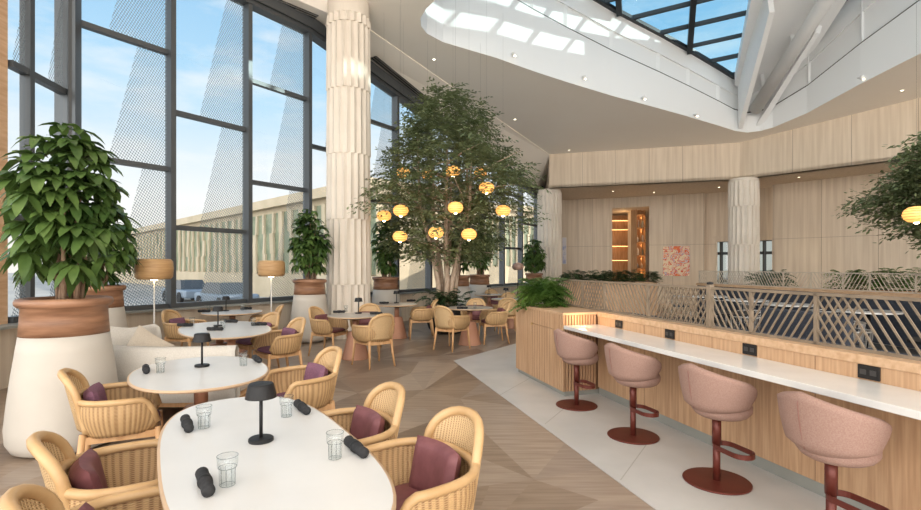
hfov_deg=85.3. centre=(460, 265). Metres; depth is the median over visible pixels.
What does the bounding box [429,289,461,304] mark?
plant
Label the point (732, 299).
dining table
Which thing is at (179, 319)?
cushion
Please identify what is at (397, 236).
pendant lantern
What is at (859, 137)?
wall
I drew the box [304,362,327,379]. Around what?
cushion
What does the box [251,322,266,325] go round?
roll
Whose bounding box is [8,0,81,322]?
window
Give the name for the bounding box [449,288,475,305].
plant
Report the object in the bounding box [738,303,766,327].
metal chair
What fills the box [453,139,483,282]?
window
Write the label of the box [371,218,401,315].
potted tree
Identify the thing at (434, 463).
cushion
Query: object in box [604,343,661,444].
bar stool
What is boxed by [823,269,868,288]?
shrub
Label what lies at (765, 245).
door
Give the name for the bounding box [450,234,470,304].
potted tree
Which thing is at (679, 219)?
wall
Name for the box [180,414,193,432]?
roll
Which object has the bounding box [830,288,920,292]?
planter box
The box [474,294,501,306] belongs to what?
dining table
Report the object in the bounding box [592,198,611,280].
wall
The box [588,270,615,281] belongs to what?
shrub
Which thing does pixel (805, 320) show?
banquette
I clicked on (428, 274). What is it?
window
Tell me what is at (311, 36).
window
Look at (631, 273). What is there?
shrub
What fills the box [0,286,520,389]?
wall
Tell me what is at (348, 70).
fluted column
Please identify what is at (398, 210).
pendant lantern
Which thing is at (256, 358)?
roll
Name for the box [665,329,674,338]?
power outlet
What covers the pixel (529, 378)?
trim
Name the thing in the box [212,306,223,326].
table lamp
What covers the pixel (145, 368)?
roll
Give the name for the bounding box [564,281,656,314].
lattice railing
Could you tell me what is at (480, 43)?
pendant lantern
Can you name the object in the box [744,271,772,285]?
shrub
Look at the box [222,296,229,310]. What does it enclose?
table lamp
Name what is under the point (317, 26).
trim
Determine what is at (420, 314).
rattan armchair
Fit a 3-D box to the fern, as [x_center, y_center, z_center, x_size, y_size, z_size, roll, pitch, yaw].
[1.188,0.442,7.174,0.956,0.577,0.940,0,0,30]
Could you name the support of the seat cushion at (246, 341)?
on the rattan armchair at (272, 318)
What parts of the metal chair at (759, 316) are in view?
rail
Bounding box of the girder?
[735,0,845,128]
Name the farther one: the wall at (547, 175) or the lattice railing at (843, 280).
the wall at (547, 175)
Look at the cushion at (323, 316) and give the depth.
9.07 m
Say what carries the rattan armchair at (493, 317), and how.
on the floor at (524, 466)
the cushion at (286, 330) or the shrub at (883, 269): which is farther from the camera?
the shrub at (883, 269)
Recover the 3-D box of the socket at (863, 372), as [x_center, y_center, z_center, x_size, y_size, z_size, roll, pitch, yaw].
[2.559,0.670,3.141,0.003,0.032,0.098,0,0,-16]
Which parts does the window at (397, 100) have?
pane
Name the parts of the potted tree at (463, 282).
pot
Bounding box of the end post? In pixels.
[706,282,713,327]
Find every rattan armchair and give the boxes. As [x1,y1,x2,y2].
[0,484,162,509]
[26,431,157,509]
[57,368,163,454]
[161,309,208,346]
[236,312,279,367]
[247,304,283,354]
[253,317,305,369]
[263,346,341,410]
[308,306,348,355]
[321,381,405,445]
[350,303,381,351]
[351,313,395,369]
[365,406,483,509]
[408,299,437,339]
[433,305,470,351]
[460,298,485,339]
[478,301,510,344]
[484,289,500,304]
[492,298,516,333]
[498,292,520,302]
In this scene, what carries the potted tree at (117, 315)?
on the floor at (524, 466)
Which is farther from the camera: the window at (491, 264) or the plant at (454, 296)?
the window at (491, 264)
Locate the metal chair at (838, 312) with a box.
[809,309,840,313]
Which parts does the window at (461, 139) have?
pane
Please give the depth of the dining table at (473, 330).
10.09 m
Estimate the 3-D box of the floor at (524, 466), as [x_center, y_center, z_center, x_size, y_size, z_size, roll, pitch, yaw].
[5.981,1.600,12.404,26.995,0.001,31.953,0,0,0]
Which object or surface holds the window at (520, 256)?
in the wall at (8, 337)
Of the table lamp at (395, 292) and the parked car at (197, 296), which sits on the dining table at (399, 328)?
the table lamp at (395, 292)
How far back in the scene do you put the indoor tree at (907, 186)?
8.60 m
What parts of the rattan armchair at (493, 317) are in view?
leg, seat frame, arm rail, frame, leg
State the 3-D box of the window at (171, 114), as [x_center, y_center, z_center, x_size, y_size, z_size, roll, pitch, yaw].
[-4.889,-2.408,9.777,0.260,6.365,1.584,0,0,34]
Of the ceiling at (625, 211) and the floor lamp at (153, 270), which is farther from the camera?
the ceiling at (625, 211)
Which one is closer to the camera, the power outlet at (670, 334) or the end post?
the end post
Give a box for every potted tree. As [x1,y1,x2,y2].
[0,122,141,457]
[74,204,141,327]
[286,209,334,342]
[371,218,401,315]
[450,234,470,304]
[469,231,492,299]
[520,239,546,302]
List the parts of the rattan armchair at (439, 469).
arm rail, frame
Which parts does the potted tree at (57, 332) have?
pot, stem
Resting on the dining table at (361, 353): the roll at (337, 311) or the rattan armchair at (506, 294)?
the roll at (337, 311)
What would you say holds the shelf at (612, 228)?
attached to the display cabinet at (619, 222)
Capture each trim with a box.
[0,0,7,324]
[0,285,521,329]
[254,0,538,193]
[500,378,645,479]
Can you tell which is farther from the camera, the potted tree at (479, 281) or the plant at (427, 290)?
the potted tree at (479, 281)
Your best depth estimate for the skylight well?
14.38 m
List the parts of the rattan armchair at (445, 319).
leg, frame, seat frame, arm rail, leg, leg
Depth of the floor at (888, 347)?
9.89 m
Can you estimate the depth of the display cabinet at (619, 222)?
25.60 m
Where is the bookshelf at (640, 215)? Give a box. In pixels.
[631,209,645,280]
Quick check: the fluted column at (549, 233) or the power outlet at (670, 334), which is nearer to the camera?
the power outlet at (670, 334)
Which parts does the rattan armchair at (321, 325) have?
leg, frame, arm rail, seat frame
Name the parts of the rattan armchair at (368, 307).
frame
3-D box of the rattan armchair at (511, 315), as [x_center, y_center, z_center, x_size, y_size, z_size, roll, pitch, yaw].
[1.101,1.168,11.942,0.660,0.870,0.663,0,0,-2]
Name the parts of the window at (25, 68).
pane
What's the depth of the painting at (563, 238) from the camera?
23.32 m
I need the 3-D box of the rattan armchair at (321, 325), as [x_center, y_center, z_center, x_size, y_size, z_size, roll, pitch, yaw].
[-2.415,1.168,9.020,0.663,0.870,0.660,0,0,20]
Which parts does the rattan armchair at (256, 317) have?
arm rail, frame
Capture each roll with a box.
[142,364,149,373]
[177,323,192,326]
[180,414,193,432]
[195,467,215,497]
[206,327,223,330]
[224,319,237,322]
[240,307,251,309]
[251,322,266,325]
[252,354,261,362]
[293,399,310,414]
[333,310,345,312]
[343,435,368,458]
[370,312,382,314]
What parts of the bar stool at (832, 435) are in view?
seat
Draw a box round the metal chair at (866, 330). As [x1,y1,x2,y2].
[853,328,873,347]
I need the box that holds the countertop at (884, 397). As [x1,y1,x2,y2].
[564,324,920,419]
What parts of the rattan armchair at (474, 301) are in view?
frame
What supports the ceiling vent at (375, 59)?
in the ceiling at (405, 66)
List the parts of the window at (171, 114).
pane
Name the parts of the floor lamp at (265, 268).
lamp shade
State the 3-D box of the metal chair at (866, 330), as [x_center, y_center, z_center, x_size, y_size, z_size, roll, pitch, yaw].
[5.199,1.225,6.702,0.563,0.754,0.527,0,0,4]
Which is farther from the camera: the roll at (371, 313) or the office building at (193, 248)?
the office building at (193, 248)
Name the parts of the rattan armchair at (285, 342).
leg, seat frame, arm rail, frame, leg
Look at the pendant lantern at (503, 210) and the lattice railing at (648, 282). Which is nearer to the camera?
the pendant lantern at (503, 210)
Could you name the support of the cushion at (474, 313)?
on the rattan armchair at (474, 301)
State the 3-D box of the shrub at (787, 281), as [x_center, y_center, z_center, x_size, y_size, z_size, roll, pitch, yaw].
[8.866,0.428,14.019,0.990,0.670,1.046,0,0,4]
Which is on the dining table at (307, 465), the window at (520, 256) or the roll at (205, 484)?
the roll at (205, 484)
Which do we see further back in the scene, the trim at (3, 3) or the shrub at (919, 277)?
the shrub at (919, 277)
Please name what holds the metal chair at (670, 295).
on the floor at (888, 347)
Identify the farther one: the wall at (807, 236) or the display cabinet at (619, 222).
the display cabinet at (619, 222)
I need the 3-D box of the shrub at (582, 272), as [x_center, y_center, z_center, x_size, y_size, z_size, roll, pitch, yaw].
[4.318,0.433,17.085,0.994,0.571,0.965,0,0,23]
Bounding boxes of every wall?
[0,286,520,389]
[545,162,548,188]
[549,143,739,188]
[562,199,591,297]
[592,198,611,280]
[628,212,648,280]
[649,193,704,303]
[696,283,920,349]
[705,193,716,282]
[740,98,920,177]
[772,172,920,290]
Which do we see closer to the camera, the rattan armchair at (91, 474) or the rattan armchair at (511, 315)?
the rattan armchair at (91, 474)
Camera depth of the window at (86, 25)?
8.79 m
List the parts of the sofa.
frame, seat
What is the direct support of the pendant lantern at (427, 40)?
hanging from the ceiling at (558, 116)
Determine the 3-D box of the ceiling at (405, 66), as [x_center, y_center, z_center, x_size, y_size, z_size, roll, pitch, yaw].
[-4.066,-6.120,9.322,4.092,5.633,32.329,0,0,27]
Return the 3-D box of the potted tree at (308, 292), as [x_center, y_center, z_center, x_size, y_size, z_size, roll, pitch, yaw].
[-3.221,0.188,10.663,0.960,2.824,0.950,0,0,38]
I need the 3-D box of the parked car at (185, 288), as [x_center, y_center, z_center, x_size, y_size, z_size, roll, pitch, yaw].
[-16.957,1.525,31.000,4.200,1.350,1.800,0,0,43]
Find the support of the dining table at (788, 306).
on the floor at (888, 347)
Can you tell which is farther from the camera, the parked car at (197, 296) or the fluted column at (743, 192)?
the parked car at (197, 296)
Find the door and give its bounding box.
[717,240,771,284]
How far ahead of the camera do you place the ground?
41.51 m
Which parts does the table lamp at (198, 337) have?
stem, lamp shade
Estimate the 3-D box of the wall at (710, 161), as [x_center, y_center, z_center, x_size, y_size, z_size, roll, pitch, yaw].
[6.736,-3.765,18.815,6.705,1.370,0.259,0,0,17]
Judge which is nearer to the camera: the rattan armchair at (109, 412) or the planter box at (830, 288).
the rattan armchair at (109, 412)
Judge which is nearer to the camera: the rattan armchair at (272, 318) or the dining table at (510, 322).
the rattan armchair at (272, 318)
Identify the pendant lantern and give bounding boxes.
[376,210,390,221]
[393,205,408,216]
[393,231,407,242]
[422,40,428,177]
[428,227,443,238]
[446,166,459,176]
[447,0,462,213]
[461,229,476,240]
[474,43,486,174]
[479,182,494,193]
[495,205,509,216]
[901,206,920,223]
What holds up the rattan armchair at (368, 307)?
on the floor at (524, 466)
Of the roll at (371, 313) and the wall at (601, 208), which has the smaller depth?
the roll at (371, 313)
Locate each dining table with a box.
[127,356,268,409]
[157,396,395,509]
[178,321,271,356]
[201,310,262,353]
[327,312,377,360]
[376,303,417,338]
[448,306,492,345]
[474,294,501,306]
[491,298,520,328]
[692,295,727,322]
[705,310,755,326]
[725,298,769,329]
[764,302,812,309]
[836,309,903,349]
[906,337,920,344]
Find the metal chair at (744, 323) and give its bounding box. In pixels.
[737,310,760,328]
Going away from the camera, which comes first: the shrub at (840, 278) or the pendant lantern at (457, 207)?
the pendant lantern at (457, 207)
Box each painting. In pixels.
[562,237,565,263]
[662,246,689,276]
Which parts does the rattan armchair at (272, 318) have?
seat frame, leg, arm rail, frame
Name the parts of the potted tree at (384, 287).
stem, pot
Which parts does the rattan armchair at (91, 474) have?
frame, arm rail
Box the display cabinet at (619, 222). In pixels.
[612,215,627,280]
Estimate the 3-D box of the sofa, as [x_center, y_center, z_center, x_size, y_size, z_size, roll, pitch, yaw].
[-3.296,1.200,5.857,2.125,0.800,2.022,0,0,0]
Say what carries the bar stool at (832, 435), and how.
on the floor at (655, 476)
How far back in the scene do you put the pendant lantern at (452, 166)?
11.18 m
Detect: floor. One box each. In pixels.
[0,303,913,509]
[454,344,845,509]
[665,317,920,354]
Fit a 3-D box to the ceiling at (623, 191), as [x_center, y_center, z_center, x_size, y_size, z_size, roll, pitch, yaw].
[10.992,-3.130,18.558,18.453,0.100,6.893,0,0,36]
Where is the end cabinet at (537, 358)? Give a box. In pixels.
[515,303,612,395]
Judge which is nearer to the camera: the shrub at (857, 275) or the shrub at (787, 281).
the shrub at (857, 275)
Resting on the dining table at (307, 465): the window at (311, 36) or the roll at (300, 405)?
the roll at (300, 405)
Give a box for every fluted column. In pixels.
[326,0,370,338]
[537,188,561,297]
[728,177,759,284]
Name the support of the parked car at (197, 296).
on the ground
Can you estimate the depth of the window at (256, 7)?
10.64 m
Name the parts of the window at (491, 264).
pane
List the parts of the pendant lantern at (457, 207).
lamp shade, cord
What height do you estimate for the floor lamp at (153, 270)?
1.710 m
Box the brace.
[749,0,834,113]
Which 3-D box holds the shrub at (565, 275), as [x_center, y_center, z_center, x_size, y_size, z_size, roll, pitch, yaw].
[3.837,0.421,17.216,0.953,0.608,0.979,0,0,37]
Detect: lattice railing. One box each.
[556,279,920,360]
[698,271,920,293]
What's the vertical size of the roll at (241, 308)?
0.054 m
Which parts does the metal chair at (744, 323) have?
seat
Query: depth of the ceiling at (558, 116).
15.20 m
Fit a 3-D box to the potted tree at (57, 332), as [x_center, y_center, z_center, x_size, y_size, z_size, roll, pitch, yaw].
[-3.527,0.167,4.453,1.052,2.866,1.076,0,0,0]
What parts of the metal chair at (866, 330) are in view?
rail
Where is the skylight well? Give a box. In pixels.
[421,0,920,132]
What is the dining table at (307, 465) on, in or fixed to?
on the floor at (524, 466)
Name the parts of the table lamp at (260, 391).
stem, lamp shade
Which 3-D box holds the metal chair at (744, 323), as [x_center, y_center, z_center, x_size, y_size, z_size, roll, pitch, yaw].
[5.567,1.225,9.457,0.527,0.754,0.563,0,0,-21]
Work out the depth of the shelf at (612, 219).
25.38 m
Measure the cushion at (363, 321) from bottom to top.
0.270 m
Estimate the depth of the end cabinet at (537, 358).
6.43 m
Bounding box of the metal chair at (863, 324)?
[853,321,866,343]
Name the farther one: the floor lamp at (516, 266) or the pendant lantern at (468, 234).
the floor lamp at (516, 266)
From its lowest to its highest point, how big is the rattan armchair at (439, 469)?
0.870 m
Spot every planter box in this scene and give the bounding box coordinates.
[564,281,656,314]
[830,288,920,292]
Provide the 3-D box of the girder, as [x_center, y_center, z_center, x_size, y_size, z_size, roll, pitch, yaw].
[9.268,-7.541,12.186,3.469,5.882,9.221,0,0,21]
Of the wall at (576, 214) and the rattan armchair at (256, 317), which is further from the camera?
the wall at (576, 214)
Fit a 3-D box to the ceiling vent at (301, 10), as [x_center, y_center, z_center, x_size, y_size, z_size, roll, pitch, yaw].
[-3.788,-5.758,11.117,0.220,0.030,1.287,0,0,43]
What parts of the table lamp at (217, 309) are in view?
lamp shade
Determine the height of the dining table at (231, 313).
0.750 m
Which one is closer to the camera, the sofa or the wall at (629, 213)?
the sofa
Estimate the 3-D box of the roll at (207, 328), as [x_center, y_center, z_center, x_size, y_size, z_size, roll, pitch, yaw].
[-3.229,0.825,6.585,0.221,0.054,0.055,0,0,0]
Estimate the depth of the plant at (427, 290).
11.60 m
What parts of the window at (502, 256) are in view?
pane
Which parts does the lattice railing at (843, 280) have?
slat panel, slat panel, slat panel, slat panel, slat panel, rail, rail, slat panel, slat panel, slat panel, slat panel, post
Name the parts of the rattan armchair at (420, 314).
leg, seat frame, arm rail, leg, frame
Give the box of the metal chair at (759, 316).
[729,315,760,331]
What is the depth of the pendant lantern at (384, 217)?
11.49 m
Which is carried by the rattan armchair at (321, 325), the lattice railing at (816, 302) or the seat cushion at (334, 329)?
the seat cushion at (334, 329)
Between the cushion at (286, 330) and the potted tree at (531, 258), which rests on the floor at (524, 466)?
the potted tree at (531, 258)
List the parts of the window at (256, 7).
pane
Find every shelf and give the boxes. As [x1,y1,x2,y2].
[612,219,627,220]
[612,228,627,229]
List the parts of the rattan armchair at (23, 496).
frame, arm rail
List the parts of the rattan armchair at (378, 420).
arm rail, frame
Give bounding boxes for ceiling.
[283,0,548,186]
[366,0,920,153]
[547,157,912,199]
[612,207,648,216]
[709,236,727,238]
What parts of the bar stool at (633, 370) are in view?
plate, seat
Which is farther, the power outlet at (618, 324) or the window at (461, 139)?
the window at (461, 139)
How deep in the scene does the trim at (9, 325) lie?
9.48 m
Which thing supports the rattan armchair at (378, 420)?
on the floor at (524, 466)
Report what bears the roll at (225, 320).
on the dining table at (231, 332)
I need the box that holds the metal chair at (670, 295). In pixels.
[670,295,690,319]
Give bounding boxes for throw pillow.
[110,326,148,345]
[126,325,173,346]
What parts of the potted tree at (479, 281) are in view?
pot, stem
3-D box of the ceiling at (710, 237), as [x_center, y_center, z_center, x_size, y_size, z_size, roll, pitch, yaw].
[11.692,-1.200,20.933,3.860,0.100,1.536,0,0,37]
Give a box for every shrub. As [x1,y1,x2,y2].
[558,269,585,286]
[572,270,600,283]
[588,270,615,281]
[602,270,631,284]
[617,269,644,285]
[634,271,663,283]
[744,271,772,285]
[757,269,797,286]
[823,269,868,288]
[847,270,892,289]
[864,267,913,290]
[892,267,920,291]
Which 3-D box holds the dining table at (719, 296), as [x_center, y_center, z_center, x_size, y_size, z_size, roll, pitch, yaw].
[7.050,1.225,14.200,1.000,0.750,1.000,0,0,0]
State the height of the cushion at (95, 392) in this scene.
0.270 m
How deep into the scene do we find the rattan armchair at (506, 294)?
14.07 m
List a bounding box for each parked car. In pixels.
[161,279,204,302]
[194,282,258,300]
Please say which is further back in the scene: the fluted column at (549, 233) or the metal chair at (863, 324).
the fluted column at (549, 233)
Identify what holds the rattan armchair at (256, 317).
on the floor at (524, 466)
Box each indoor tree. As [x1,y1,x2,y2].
[347,77,550,334]
[833,131,920,258]
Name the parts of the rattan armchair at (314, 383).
arm rail, seat frame, frame, leg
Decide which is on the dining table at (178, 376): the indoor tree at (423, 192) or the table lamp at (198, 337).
the table lamp at (198, 337)
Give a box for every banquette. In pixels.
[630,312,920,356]
[761,308,852,344]
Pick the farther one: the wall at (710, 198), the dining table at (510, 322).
the wall at (710, 198)
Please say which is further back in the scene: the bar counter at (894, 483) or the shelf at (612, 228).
the shelf at (612, 228)
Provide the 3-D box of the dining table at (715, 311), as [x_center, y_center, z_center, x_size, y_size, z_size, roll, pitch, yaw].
[4.950,1.225,9.200,0.840,0.750,0.840,0,0,0]
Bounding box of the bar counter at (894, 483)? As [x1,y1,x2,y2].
[597,311,920,509]
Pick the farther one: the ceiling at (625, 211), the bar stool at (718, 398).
the ceiling at (625, 211)
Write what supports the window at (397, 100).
in the wall at (8, 337)
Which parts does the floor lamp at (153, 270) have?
lamp shade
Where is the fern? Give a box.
[509,276,577,312]
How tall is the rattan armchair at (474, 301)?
0.870 m
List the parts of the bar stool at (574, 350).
plate, seat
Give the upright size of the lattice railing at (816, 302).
0.374 m
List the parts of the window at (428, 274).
pane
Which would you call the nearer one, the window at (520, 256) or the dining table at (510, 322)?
the dining table at (510, 322)
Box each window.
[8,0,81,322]
[67,0,168,310]
[165,0,250,307]
[242,0,310,302]
[303,29,326,291]
[370,73,398,294]
[392,93,429,292]
[425,122,459,290]
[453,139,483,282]
[479,160,501,286]
[499,172,520,285]
[518,186,537,284]
[593,0,847,79]
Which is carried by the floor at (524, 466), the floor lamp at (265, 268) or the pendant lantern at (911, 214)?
the floor lamp at (265, 268)
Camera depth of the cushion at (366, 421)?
3.03 m
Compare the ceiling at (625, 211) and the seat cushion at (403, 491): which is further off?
the ceiling at (625, 211)
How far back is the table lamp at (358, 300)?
8.90 m
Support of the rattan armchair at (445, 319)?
on the floor at (524, 466)
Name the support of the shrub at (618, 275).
in the lattice railing at (648, 282)
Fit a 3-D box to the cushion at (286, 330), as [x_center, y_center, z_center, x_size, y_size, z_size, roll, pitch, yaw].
[-2.422,1.018,7.074,0.356,0.270,0.148,0,0,44]
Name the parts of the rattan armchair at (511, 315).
frame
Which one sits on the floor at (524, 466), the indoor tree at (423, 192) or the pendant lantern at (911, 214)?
the indoor tree at (423, 192)
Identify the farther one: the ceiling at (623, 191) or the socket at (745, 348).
the ceiling at (623, 191)
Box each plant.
[414,289,446,305]
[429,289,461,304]
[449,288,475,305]
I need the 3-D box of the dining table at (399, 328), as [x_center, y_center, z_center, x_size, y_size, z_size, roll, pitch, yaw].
[-1.420,1.225,11.150,0.960,0.750,0.960,0,0,0]
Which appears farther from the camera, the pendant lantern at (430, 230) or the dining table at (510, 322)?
the dining table at (510, 322)
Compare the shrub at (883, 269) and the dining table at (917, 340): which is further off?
the shrub at (883, 269)
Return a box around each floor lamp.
[134,259,173,323]
[257,260,284,311]
[512,263,523,269]
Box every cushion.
[69,448,107,488]
[78,502,94,509]
[83,382,106,400]
[169,317,184,322]
[236,338,251,344]
[257,346,270,353]
[277,392,285,396]
[281,327,296,335]
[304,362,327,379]
[315,314,328,320]
[332,327,344,332]
[349,405,384,439]
[359,311,375,323]
[394,483,418,509]
[409,435,460,490]
[468,305,482,315]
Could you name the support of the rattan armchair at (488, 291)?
on the floor at (524, 466)
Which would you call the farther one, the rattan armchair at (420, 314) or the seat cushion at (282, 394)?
the rattan armchair at (420, 314)
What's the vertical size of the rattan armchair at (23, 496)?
0.870 m
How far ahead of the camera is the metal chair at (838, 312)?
9.35 m
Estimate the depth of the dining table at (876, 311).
9.41 m
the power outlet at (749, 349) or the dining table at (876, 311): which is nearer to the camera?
the power outlet at (749, 349)
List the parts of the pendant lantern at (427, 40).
cord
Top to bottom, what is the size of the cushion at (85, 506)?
0.270 m
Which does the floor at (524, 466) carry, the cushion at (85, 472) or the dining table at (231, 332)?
the dining table at (231, 332)
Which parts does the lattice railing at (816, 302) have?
slat panel, post, slat panel, slat panel, post, slat panel, post, slat panel, slat panel, slat panel, rail, rail, post, slat panel, post, slat panel, slat panel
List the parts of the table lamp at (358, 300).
lamp shade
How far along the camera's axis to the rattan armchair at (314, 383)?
4.37 m
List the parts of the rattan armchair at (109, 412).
frame, leg, arm rail, seat frame, leg, leg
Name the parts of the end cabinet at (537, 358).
drawer, door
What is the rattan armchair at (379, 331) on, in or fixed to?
on the floor at (524, 466)
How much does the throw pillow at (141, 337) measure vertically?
0.610 m
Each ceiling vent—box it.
[278,0,318,18]
[370,56,428,98]
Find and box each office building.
[86,177,476,296]
[484,206,533,283]
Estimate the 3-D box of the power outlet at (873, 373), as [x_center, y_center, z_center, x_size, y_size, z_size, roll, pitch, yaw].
[2.566,0.670,3.143,0.017,0.086,0.130,0,0,-16]
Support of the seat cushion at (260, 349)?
on the rattan armchair at (285, 342)
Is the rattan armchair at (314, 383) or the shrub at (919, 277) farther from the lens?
the shrub at (919, 277)
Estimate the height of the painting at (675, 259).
1.319 m
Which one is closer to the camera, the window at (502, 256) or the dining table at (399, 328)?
the dining table at (399, 328)
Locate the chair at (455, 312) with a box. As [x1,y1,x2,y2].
[427,303,465,334]
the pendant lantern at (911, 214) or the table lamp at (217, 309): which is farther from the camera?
the pendant lantern at (911, 214)
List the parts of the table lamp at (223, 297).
lamp shade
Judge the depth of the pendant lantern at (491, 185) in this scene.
10.78 m
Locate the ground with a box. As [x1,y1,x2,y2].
[8,273,263,315]
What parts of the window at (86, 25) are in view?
pane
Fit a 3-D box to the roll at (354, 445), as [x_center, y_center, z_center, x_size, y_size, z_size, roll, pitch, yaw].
[-0.480,0.825,2.287,0.055,0.054,0.221,0,0,-34]
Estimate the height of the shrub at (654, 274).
0.483 m
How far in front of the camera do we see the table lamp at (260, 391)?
2.39 m
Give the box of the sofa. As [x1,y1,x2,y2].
[113,324,262,406]
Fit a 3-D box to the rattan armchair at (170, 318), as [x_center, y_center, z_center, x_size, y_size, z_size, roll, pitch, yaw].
[-4.678,1.168,8.429,0.663,0.870,0.660,0,0,9]
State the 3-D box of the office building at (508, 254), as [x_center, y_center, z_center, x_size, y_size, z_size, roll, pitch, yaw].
[2.736,-2.200,57.114,27.203,8.800,8.700,0,0,-36]
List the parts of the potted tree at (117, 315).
stem, pot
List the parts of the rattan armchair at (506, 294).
frame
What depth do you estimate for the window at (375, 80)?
13.83 m
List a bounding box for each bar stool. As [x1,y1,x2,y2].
[553,329,598,410]
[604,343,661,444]
[678,363,756,495]
[777,391,891,509]
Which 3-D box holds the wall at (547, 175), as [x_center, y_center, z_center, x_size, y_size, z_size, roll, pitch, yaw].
[3.829,-3.740,21.461,0.250,1.320,3.472,0,0,6]
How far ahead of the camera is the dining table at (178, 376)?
3.92 m
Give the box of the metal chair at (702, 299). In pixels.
[702,299,726,325]
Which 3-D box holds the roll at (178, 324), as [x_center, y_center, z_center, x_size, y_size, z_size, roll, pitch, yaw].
[-3.864,0.825,7.021,0.221,0.054,0.055,0,0,-3]
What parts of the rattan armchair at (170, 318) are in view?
frame, seat frame, arm rail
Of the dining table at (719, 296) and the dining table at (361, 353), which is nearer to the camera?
the dining table at (361, 353)
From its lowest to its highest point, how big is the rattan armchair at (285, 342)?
0.870 m
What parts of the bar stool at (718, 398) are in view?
plate, seat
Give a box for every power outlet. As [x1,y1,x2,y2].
[615,320,622,328]
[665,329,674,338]
[742,343,756,355]
[858,364,880,381]
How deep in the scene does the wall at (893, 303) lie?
10.72 m
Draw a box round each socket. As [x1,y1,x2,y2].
[744,347,753,352]
[860,369,875,376]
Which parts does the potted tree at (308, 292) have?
pot, stem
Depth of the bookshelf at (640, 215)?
22.75 m
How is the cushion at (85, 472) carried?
on the rattan armchair at (91, 474)
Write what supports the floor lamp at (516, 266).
on the floor at (524, 466)
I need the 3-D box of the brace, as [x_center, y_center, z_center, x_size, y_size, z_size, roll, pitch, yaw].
[9.588,-6.976,13.147,0.536,3.984,6.894,0,0,4]
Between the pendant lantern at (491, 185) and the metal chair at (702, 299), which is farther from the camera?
the metal chair at (702, 299)
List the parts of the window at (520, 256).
pane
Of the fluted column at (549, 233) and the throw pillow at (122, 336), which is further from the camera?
the fluted column at (549, 233)
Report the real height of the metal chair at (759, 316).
0.754 m
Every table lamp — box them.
[192,333,211,367]
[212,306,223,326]
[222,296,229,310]
[245,381,276,444]
[354,298,362,313]
[393,291,399,302]
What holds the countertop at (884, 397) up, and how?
attached to the bar counter at (894, 483)
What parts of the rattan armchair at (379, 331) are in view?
leg, leg, seat frame, arm rail, leg, frame, leg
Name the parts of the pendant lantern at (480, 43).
cord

